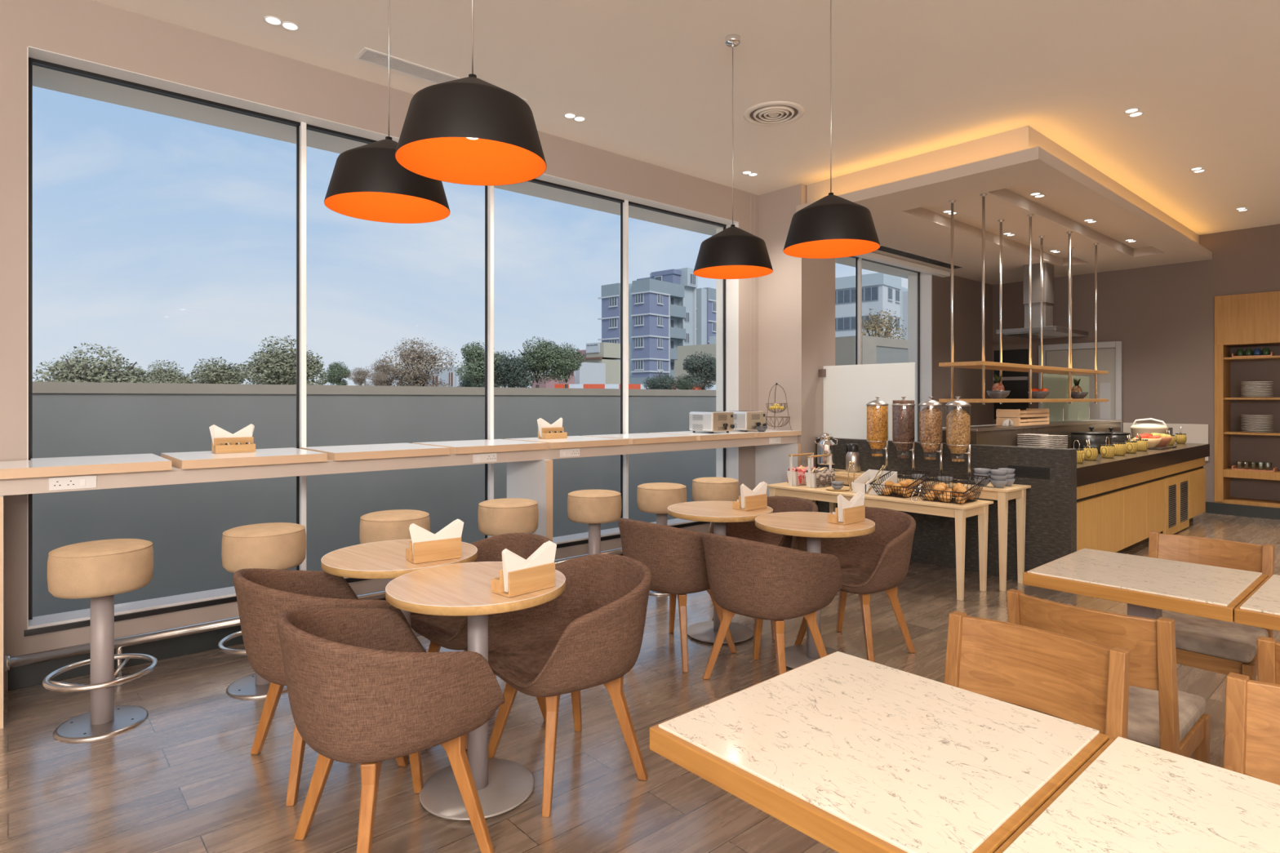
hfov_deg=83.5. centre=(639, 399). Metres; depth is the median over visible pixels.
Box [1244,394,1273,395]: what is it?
plate
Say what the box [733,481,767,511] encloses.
napkin holder
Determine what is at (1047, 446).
plate
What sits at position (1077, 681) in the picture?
dining chair
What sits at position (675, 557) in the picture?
tub chair
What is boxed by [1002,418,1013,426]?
cable bundle
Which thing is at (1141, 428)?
rice cooker
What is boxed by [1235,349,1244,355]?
jar
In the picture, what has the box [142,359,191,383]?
tree
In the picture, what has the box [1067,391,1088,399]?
bowl
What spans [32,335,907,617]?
wall
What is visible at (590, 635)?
tub chair
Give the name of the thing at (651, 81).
ceiling
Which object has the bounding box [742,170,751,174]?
recessed light
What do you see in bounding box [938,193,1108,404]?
shelf
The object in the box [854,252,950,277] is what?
blind cassette
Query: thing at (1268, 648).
dining chair
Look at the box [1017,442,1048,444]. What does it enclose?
plate
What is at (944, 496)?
pastry
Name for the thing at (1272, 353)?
serving tray
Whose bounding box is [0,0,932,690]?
wall
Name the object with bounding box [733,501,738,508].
tray
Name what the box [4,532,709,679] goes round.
rail
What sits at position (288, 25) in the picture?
recessed light
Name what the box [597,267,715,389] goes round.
apartment block
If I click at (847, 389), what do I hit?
partition panel
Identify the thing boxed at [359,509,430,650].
bar stool
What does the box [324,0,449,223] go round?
pendant lamp
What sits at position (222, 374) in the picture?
tree
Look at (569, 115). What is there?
recessed light
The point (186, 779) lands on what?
floor
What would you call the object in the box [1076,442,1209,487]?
countertop
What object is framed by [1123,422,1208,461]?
trim
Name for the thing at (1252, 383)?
plate
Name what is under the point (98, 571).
bar stool
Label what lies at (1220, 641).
seat cushion
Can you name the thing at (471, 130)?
pendant lamp
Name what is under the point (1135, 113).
recessed light
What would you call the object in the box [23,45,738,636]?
window
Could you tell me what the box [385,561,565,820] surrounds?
round table
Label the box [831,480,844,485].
bowl
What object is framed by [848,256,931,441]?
window
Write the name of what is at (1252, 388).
plate
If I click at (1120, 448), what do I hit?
jar
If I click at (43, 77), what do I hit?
trim
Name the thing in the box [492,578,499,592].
tray
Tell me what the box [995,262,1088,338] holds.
extractor hood
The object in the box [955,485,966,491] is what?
pastry
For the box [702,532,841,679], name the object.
tub chair
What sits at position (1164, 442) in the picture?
bowl
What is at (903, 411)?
dispenser
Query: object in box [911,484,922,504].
tongs
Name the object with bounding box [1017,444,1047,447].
plate
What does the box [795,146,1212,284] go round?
ceiling
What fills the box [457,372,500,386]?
tree
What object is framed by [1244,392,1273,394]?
plate
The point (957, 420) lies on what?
dispenser
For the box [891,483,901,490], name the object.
pastry
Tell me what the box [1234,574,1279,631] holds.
dining table
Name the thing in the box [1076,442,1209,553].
buffet counter
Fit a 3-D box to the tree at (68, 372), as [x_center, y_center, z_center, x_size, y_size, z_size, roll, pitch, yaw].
[-26.747,0.081,35.471,5.233,5.670,3.809,0,0,-5]
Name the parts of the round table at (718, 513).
plate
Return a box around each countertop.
[0,429,800,728]
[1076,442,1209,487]
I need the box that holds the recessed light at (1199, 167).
[1190,166,1203,170]
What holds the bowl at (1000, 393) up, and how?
on the shelf
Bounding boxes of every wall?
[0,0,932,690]
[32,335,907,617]
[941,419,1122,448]
[992,223,1279,502]
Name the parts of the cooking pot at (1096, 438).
pot, lid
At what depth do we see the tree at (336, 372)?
35.01 m
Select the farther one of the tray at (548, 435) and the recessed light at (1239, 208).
the recessed light at (1239, 208)
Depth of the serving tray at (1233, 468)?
8.57 m
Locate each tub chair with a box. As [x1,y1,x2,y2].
[232,568,412,806]
[276,608,504,852]
[410,533,553,750]
[488,554,652,817]
[617,517,736,672]
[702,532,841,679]
[709,496,817,639]
[791,506,915,662]
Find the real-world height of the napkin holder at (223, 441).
0.156 m
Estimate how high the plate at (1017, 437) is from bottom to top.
0.010 m
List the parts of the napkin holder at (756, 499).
panel, panel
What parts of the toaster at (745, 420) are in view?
plate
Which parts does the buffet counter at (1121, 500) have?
door, drawer, door, door, drawer, door, door, drawer, door, door, drawer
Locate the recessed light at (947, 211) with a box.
[942,209,951,213]
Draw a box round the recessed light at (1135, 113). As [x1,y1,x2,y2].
[1128,111,1143,117]
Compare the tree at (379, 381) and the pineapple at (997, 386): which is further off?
the tree at (379, 381)
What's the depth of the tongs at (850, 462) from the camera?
5.79 m
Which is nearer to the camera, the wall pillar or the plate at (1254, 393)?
the wall pillar
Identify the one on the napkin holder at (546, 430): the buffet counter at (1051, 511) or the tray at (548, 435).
the tray at (548, 435)
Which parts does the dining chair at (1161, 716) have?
post, backrest, post, rail, leg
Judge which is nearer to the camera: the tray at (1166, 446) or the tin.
the tray at (1166, 446)
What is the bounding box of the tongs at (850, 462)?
[847,461,854,491]
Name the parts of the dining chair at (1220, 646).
post, cross rail, backrest, leg, rail, post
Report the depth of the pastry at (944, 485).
5.37 m
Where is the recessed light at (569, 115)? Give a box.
[563,112,576,118]
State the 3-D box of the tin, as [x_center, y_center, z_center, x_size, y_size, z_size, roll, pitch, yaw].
[6.235,0.429,8.625,0.200,0.180,0.240,0,0,-41]
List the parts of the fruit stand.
frame leg, frame leg, frame leg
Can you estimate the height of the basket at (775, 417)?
0.099 m
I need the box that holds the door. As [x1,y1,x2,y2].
[1038,341,1122,431]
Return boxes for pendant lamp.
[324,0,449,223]
[395,0,546,185]
[693,33,773,279]
[783,0,879,258]
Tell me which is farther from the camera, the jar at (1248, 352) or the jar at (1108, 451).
the jar at (1248, 352)
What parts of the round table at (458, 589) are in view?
plate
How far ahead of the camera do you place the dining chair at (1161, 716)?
2.04 m
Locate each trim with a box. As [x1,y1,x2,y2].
[32,65,917,477]
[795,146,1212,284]
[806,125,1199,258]
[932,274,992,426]
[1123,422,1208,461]
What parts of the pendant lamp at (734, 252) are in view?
cord, lamp shade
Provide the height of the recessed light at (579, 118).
0.005 m
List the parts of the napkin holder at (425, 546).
panel, panel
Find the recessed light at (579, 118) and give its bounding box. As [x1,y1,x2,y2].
[573,115,586,121]
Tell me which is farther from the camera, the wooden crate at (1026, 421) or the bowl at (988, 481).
the wooden crate at (1026, 421)
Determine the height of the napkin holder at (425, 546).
0.156 m
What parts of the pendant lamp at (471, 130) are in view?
lamp shade, cord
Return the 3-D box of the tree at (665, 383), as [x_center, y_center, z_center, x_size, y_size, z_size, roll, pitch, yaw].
[1.057,0.753,35.132,1.908,4.297,1.909,0,0,39]
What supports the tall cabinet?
on the floor
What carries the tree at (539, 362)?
on the ground
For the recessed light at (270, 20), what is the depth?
3.86 m
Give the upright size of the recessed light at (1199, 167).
0.005 m
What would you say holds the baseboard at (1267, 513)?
attached to the wall at (1162, 317)
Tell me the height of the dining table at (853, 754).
0.756 m
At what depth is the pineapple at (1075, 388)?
7.73 m
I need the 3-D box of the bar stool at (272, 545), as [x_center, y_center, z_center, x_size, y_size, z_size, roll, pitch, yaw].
[-1.839,1.011,3.517,0.398,0.778,0.398,0,0,-12]
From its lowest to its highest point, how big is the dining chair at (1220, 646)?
0.800 m
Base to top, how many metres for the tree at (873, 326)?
7.459 m
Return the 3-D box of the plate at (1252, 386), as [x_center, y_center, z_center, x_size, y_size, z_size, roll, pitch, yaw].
[7.427,-0.145,8.636,0.300,0.014,0.300,0,0,-41]
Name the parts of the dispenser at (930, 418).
lid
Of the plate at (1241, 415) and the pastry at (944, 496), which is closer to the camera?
the pastry at (944, 496)
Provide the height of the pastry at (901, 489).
0.056 m
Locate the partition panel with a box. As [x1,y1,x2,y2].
[818,362,915,441]
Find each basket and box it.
[765,403,787,413]
[765,416,790,426]
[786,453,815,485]
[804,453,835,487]
[869,468,930,497]
[911,471,987,504]
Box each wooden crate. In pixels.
[995,408,1048,417]
[995,416,1048,426]
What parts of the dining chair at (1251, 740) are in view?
post, backrest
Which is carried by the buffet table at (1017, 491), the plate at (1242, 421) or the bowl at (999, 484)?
the bowl at (999, 484)
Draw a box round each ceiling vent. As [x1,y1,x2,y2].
[354,47,527,101]
[743,101,804,125]
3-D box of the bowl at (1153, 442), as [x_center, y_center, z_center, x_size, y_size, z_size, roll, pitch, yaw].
[5.323,0.457,7.542,0.260,0.100,0.260,0,0,-41]
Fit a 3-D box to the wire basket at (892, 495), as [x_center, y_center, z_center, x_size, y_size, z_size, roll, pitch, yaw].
[2.009,0.650,5.541,0.366,0.183,0.308,0,0,-41]
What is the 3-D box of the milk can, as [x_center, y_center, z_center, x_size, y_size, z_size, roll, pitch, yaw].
[1.705,0.481,6.566,0.160,0.345,0.186,0,0,-1]
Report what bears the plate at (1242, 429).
on the plate at (1242, 431)
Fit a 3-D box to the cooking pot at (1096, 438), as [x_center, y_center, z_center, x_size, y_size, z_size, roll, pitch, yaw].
[4.403,0.394,6.998,0.347,0.251,0.347,0,0,8]
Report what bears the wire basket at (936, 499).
on the buffet table at (980, 508)
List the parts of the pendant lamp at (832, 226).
cord, lamp shade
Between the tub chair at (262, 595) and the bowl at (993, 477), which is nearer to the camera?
the tub chair at (262, 595)
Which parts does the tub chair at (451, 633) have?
leg, leg, leg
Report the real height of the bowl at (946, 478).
0.050 m
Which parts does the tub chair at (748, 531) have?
leg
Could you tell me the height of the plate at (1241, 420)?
0.014 m
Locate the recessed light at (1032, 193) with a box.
[1029,192,1041,195]
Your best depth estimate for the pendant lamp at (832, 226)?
3.29 m
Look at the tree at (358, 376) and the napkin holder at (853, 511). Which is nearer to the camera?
the napkin holder at (853, 511)
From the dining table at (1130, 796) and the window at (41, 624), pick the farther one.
the window at (41, 624)
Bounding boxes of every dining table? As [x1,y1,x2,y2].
[649,651,1109,852]
[994,736,1279,852]
[1022,548,1267,622]
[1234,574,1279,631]
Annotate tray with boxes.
[215,444,255,452]
[406,548,409,559]
[491,577,499,590]
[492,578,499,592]
[545,432,567,438]
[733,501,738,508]
[1147,445,1177,449]
[1231,351,1274,357]
[1231,465,1277,471]
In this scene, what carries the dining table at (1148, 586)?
on the floor
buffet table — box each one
[767,482,993,600]
[808,469,1031,591]
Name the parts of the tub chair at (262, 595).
leg, leg, leg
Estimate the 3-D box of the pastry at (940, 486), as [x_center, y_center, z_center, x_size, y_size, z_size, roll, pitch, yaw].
[2.221,0.663,5.304,0.076,0.056,0.063,0,0,-14]
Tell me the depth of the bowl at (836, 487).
5.84 m
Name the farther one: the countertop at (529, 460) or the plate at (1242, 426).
the plate at (1242, 426)
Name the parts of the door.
push plate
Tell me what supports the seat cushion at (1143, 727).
on the dining chair at (1161, 716)
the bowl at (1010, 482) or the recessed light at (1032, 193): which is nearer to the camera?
the bowl at (1010, 482)
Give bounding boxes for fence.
[554,384,715,390]
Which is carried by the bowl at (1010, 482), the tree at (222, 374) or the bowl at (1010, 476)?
the bowl at (1010, 476)
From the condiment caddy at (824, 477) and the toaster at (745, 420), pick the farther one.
the toaster at (745, 420)
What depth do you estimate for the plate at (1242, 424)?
8.63 m
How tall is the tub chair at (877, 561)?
0.759 m
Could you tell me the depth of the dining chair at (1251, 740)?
1.52 m
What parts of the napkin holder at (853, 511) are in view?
panel, panel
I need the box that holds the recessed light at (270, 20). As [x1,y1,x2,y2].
[263,15,282,25]
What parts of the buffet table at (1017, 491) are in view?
leg, leg, leg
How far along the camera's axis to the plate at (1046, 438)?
6.49 m
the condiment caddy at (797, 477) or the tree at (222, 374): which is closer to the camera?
the condiment caddy at (797, 477)
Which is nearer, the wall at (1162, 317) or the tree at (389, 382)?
the wall at (1162, 317)
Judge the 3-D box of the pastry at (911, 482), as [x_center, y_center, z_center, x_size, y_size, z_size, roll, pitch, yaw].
[2.098,0.657,5.523,0.076,0.056,0.063,0,0,27]
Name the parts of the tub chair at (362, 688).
leg, leg, leg, leg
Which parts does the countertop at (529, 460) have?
support panel, socket plate, socket plate, support panel, socket plate, socket plate, support panel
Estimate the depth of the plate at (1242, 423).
8.63 m
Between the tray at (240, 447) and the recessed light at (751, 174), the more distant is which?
the recessed light at (751, 174)
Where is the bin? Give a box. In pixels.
[851,469,897,494]
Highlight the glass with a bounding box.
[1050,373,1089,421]
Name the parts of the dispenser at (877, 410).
lid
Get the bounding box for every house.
[425,366,467,386]
[531,362,605,388]
[577,342,629,388]
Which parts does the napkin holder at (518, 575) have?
panel, panel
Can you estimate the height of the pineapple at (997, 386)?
0.213 m
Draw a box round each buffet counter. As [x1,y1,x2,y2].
[815,437,1076,580]
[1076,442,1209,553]
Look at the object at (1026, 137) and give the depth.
6.33 m
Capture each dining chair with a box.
[943,610,1129,738]
[1006,589,1209,764]
[1147,531,1274,680]
[1222,672,1279,785]
[1257,635,1279,684]
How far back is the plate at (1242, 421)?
8.63 m
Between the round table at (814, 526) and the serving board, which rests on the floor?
the round table at (814, 526)
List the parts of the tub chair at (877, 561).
leg, leg, leg, leg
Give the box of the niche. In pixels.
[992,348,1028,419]
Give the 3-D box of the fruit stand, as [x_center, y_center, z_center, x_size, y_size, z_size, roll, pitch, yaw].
[1.292,0.069,6.773,0.279,0.451,0.276,0,0,-41]
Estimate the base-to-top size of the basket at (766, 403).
0.089 m
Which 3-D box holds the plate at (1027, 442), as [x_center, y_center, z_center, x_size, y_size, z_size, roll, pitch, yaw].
[3.502,0.382,6.389,0.190,0.010,0.190,0,0,-39]
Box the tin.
[1168,427,1173,435]
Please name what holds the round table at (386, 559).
on the floor
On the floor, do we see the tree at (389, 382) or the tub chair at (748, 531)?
the tub chair at (748, 531)
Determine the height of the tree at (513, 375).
5.323 m
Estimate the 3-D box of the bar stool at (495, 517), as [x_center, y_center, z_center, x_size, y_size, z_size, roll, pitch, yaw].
[-0.811,1.011,4.423,0.398,0.778,0.398,0,0,-14]
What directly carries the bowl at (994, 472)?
on the bowl at (993, 477)
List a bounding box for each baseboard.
[8,554,622,690]
[1204,502,1279,519]
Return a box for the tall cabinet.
[1214,290,1279,508]
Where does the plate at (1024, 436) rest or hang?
on the plate at (1017, 437)
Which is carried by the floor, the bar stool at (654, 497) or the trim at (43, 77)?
the bar stool at (654, 497)
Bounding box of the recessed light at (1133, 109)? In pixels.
[1123,107,1139,113]
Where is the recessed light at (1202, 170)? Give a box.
[1192,168,1205,173]
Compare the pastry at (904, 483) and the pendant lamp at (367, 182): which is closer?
the pendant lamp at (367, 182)
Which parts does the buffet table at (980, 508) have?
leg, leg, leg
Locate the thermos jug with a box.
[845,443,860,472]
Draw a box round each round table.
[320,538,477,626]
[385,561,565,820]
[667,501,773,643]
[755,511,875,668]
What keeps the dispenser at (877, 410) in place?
on the buffet table at (1017, 491)
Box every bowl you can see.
[755,426,767,431]
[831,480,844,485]
[831,484,844,489]
[911,474,927,480]
[937,475,952,484]
[973,467,990,474]
[973,472,991,479]
[973,477,991,486]
[986,390,1010,398]
[990,469,1008,475]
[990,474,1008,480]
[990,479,1008,488]
[997,467,1015,474]
[1005,473,1015,479]
[1005,478,1015,486]
[1027,391,1049,399]
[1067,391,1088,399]
[1132,437,1161,448]
[1155,436,1173,446]
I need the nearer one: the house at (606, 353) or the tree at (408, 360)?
the tree at (408, 360)
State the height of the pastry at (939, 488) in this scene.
0.056 m
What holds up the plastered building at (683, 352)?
on the ground
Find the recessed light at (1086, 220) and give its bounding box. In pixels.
[1083,218,1093,221]
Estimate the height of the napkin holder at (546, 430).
0.156 m
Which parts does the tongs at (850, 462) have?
arm, arm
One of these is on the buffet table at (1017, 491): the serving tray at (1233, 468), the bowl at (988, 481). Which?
the bowl at (988, 481)
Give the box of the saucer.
[825,487,848,490]
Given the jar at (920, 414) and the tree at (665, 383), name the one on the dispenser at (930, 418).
the jar at (920, 414)
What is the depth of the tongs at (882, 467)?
5.60 m
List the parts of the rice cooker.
handle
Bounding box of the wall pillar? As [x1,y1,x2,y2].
[758,183,835,499]
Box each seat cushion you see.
[1025,685,1205,749]
[1162,609,1268,662]
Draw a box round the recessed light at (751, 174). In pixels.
[747,173,758,176]
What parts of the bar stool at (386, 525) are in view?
seat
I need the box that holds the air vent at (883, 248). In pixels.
[876,244,964,269]
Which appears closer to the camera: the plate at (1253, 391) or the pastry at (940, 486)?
the pastry at (940, 486)
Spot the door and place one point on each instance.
(1109, 386)
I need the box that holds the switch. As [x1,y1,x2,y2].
[79,479,84,485]
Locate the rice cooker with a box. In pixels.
[1130,417,1168,439]
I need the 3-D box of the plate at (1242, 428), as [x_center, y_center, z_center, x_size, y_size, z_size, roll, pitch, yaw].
[7.424,0.353,8.635,0.300,0.014,0.300,0,0,-41]
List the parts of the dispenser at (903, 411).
lid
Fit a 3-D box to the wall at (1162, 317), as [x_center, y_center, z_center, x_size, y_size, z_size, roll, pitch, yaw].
[8.536,-0.320,7.254,0.200,3.440,9.600,0,0,-41]
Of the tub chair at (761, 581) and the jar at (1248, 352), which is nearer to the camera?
the tub chair at (761, 581)
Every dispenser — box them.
[866,396,902,476]
[891,396,927,479]
[918,396,957,481]
[945,396,975,484]
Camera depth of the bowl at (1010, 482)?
5.38 m
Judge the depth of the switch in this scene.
3.25 m
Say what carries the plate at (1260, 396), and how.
on the tall cabinet
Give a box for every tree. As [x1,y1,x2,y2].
[32,342,152,382]
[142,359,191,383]
[176,356,245,384]
[236,335,330,385]
[320,360,351,385]
[346,366,373,386]
[364,358,405,386]
[372,370,389,386]
[378,337,458,386]
[454,340,507,386]
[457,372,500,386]
[475,350,536,387]
[515,336,561,387]
[546,342,586,388]
[641,371,679,389]
[675,373,695,390]
[682,351,715,390]
[862,307,907,339]
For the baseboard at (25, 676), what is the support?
attached to the wall at (91, 30)
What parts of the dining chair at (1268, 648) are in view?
backrest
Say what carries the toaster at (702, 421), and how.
on the countertop at (529, 460)
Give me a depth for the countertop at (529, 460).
4.20 m
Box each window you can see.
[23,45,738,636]
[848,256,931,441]
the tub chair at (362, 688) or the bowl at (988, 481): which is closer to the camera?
the tub chair at (362, 688)
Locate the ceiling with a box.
[93,0,1279,235]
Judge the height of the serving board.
0.016 m
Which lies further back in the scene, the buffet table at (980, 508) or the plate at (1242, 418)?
the plate at (1242, 418)
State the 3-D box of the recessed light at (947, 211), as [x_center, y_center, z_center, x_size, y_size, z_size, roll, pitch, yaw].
[2.975,-1.817,6.939,0.094,0.005,0.094,0,0,-41]
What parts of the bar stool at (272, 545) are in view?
plate, seat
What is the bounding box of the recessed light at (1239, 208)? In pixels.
[1235,207,1246,209]
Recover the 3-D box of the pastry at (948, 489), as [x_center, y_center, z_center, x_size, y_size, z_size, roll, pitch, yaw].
[2.317,0.696,5.370,0.063,0.056,0.076,0,0,7]
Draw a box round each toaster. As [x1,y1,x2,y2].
[688,411,734,433]
[728,410,766,431]
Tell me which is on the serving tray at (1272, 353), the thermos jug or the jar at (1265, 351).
the jar at (1265, 351)
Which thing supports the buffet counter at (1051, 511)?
on the floor
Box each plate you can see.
[1017,433,1048,435]
[1017,435,1048,437]
[1017,437,1047,439]
[1017,439,1048,441]
[1017,440,1048,443]
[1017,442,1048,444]
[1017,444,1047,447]
[1040,445,1057,447]
[1041,438,1057,439]
[1240,414,1271,416]
[1240,416,1271,417]
[1240,419,1271,421]
[1241,417,1271,419]
[1241,421,1271,422]
[1241,422,1271,424]
[1241,424,1271,426]
[1241,426,1271,427]
[1242,381,1273,382]
[1242,427,1271,429]
[1242,429,1271,431]
[1242,431,1271,432]
[1243,382,1273,384]
[1243,384,1273,386]
[1243,386,1273,387]
[1243,387,1273,389]
[1243,389,1273,391]
[1244,391,1273,392]
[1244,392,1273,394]
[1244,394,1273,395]
[1244,395,1272,397]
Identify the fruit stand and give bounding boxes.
[765,382,792,431]
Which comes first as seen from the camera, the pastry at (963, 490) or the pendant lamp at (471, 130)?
the pendant lamp at (471, 130)
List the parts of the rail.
post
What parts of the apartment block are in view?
pane, pane, pane, pane, pane, pane, pane, pane, pane, pane, pane, pane, bay post, pane, pane, pane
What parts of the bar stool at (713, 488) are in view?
seat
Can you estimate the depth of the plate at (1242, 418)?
8.64 m
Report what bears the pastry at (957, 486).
on the pastry
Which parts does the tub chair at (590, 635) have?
leg, leg, leg, leg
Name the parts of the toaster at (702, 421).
plate, lever handle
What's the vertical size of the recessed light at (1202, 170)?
0.005 m
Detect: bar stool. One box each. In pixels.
[42,538,157,742]
[217,522,306,698]
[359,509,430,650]
[477,497,538,536]
[567,489,621,555]
[636,482,686,595]
[692,476,738,526]
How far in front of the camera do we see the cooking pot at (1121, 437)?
7.29 m
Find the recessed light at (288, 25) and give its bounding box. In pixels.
[280,21,299,31]
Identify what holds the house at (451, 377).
on the ground
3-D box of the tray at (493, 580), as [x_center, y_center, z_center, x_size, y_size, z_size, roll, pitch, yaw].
[-0.432,0.624,2.488,0.008,0.038,0.196,0,0,43]
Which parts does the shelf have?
rod, rod, rod, rod, rod, rod, rod, rod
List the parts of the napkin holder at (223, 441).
panel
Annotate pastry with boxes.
[882,488,890,495]
[884,480,893,488]
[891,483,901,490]
[895,488,905,495]
[898,480,907,486]
[902,490,911,497]
[906,480,916,488]
[925,493,934,500]
[933,485,942,493]
[937,482,946,488]
[937,484,945,492]
[940,494,951,502]
[945,488,953,495]
[952,484,961,492]
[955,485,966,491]
[955,497,964,504]
[956,488,966,495]
[966,491,974,499]
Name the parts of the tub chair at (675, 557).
leg, leg, leg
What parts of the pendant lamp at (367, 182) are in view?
lamp shade, cord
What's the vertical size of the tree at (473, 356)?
5.750 m
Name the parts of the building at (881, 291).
pane, pane, pane, pane, pane, pane, pane, pane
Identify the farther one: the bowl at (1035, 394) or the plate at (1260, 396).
the plate at (1260, 396)
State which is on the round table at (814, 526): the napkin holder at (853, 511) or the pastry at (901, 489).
the napkin holder at (853, 511)
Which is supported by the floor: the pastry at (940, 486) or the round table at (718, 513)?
the round table at (718, 513)
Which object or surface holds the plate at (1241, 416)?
on the plate at (1242, 418)
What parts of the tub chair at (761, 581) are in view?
leg, leg, leg, leg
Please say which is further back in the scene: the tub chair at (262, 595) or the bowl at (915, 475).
the bowl at (915, 475)
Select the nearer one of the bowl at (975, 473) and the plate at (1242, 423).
the bowl at (975, 473)
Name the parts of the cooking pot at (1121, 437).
lid, pot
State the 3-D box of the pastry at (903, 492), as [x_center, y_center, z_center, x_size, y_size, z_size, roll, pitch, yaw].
[2.016,0.716,5.424,0.063,0.056,0.076,0,0,1]
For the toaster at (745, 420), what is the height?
0.186 m
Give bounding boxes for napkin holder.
[208,423,255,453]
[405,519,463,564]
[491,540,556,597]
[537,417,567,439]
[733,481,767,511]
[827,491,865,524]
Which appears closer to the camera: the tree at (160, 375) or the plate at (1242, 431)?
the plate at (1242, 431)
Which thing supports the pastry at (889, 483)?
in the wire basket at (892, 495)
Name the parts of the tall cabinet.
panel, panel, shelf, shelf, shelf, shelf, panel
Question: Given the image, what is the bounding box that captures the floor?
[0,512,1279,852]
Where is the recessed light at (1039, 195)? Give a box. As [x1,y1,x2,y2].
[1033,194,1045,197]
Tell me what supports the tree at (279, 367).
on the ground
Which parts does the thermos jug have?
pump lid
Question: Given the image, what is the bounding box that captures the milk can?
[814,433,837,471]
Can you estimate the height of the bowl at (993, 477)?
0.055 m
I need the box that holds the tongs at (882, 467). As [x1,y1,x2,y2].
[866,465,885,493]
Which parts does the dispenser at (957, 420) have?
lid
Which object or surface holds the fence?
on the ground
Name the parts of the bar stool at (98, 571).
seat, plate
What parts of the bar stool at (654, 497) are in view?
plate, seat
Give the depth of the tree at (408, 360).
36.71 m
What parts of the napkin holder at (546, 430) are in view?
panel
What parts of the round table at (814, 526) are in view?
plate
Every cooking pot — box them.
[1067,426,1115,453]
[1107,427,1133,444]
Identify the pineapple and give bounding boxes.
[991,373,1004,391]
[1071,377,1082,391]
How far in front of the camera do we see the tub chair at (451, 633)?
3.20 m
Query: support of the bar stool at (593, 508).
on the floor
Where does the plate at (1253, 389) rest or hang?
on the plate at (1253, 391)
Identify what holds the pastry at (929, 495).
in the wire basket at (936, 499)
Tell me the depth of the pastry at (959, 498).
5.07 m
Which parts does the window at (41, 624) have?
sill, sill trim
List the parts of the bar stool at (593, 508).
seat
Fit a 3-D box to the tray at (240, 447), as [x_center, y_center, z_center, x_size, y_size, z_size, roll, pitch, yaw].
[-2.234,0.270,3.965,0.196,0.038,0.008,0,0,-41]
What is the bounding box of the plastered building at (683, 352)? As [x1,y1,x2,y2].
[674,335,715,385]
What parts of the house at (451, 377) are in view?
pane, pane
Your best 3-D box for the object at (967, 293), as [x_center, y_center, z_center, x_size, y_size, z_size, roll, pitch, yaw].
[4.596,-0.160,10.172,1.855,3.120,0.012,0,0,-41]
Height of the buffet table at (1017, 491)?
0.745 m
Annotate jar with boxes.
[918,405,923,453]
[1069,440,1084,463]
[1083,439,1097,460]
[1100,436,1115,457]
[1112,442,1126,455]
[1124,434,1137,453]
[1135,433,1148,451]
[1166,429,1175,445]
[1174,426,1186,444]
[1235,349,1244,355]
[1244,348,1253,355]
[1253,348,1261,355]
[1262,347,1270,355]
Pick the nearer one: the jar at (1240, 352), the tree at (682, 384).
the jar at (1240, 352)
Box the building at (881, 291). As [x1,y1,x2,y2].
[835,272,907,340]
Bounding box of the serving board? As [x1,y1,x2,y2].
[835,470,865,475]
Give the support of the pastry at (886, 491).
in the wire basket at (892, 495)
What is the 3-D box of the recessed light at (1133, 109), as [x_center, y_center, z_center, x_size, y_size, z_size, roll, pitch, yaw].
[3.470,-2.037,5.062,0.094,0.005,0.094,0,0,-41]

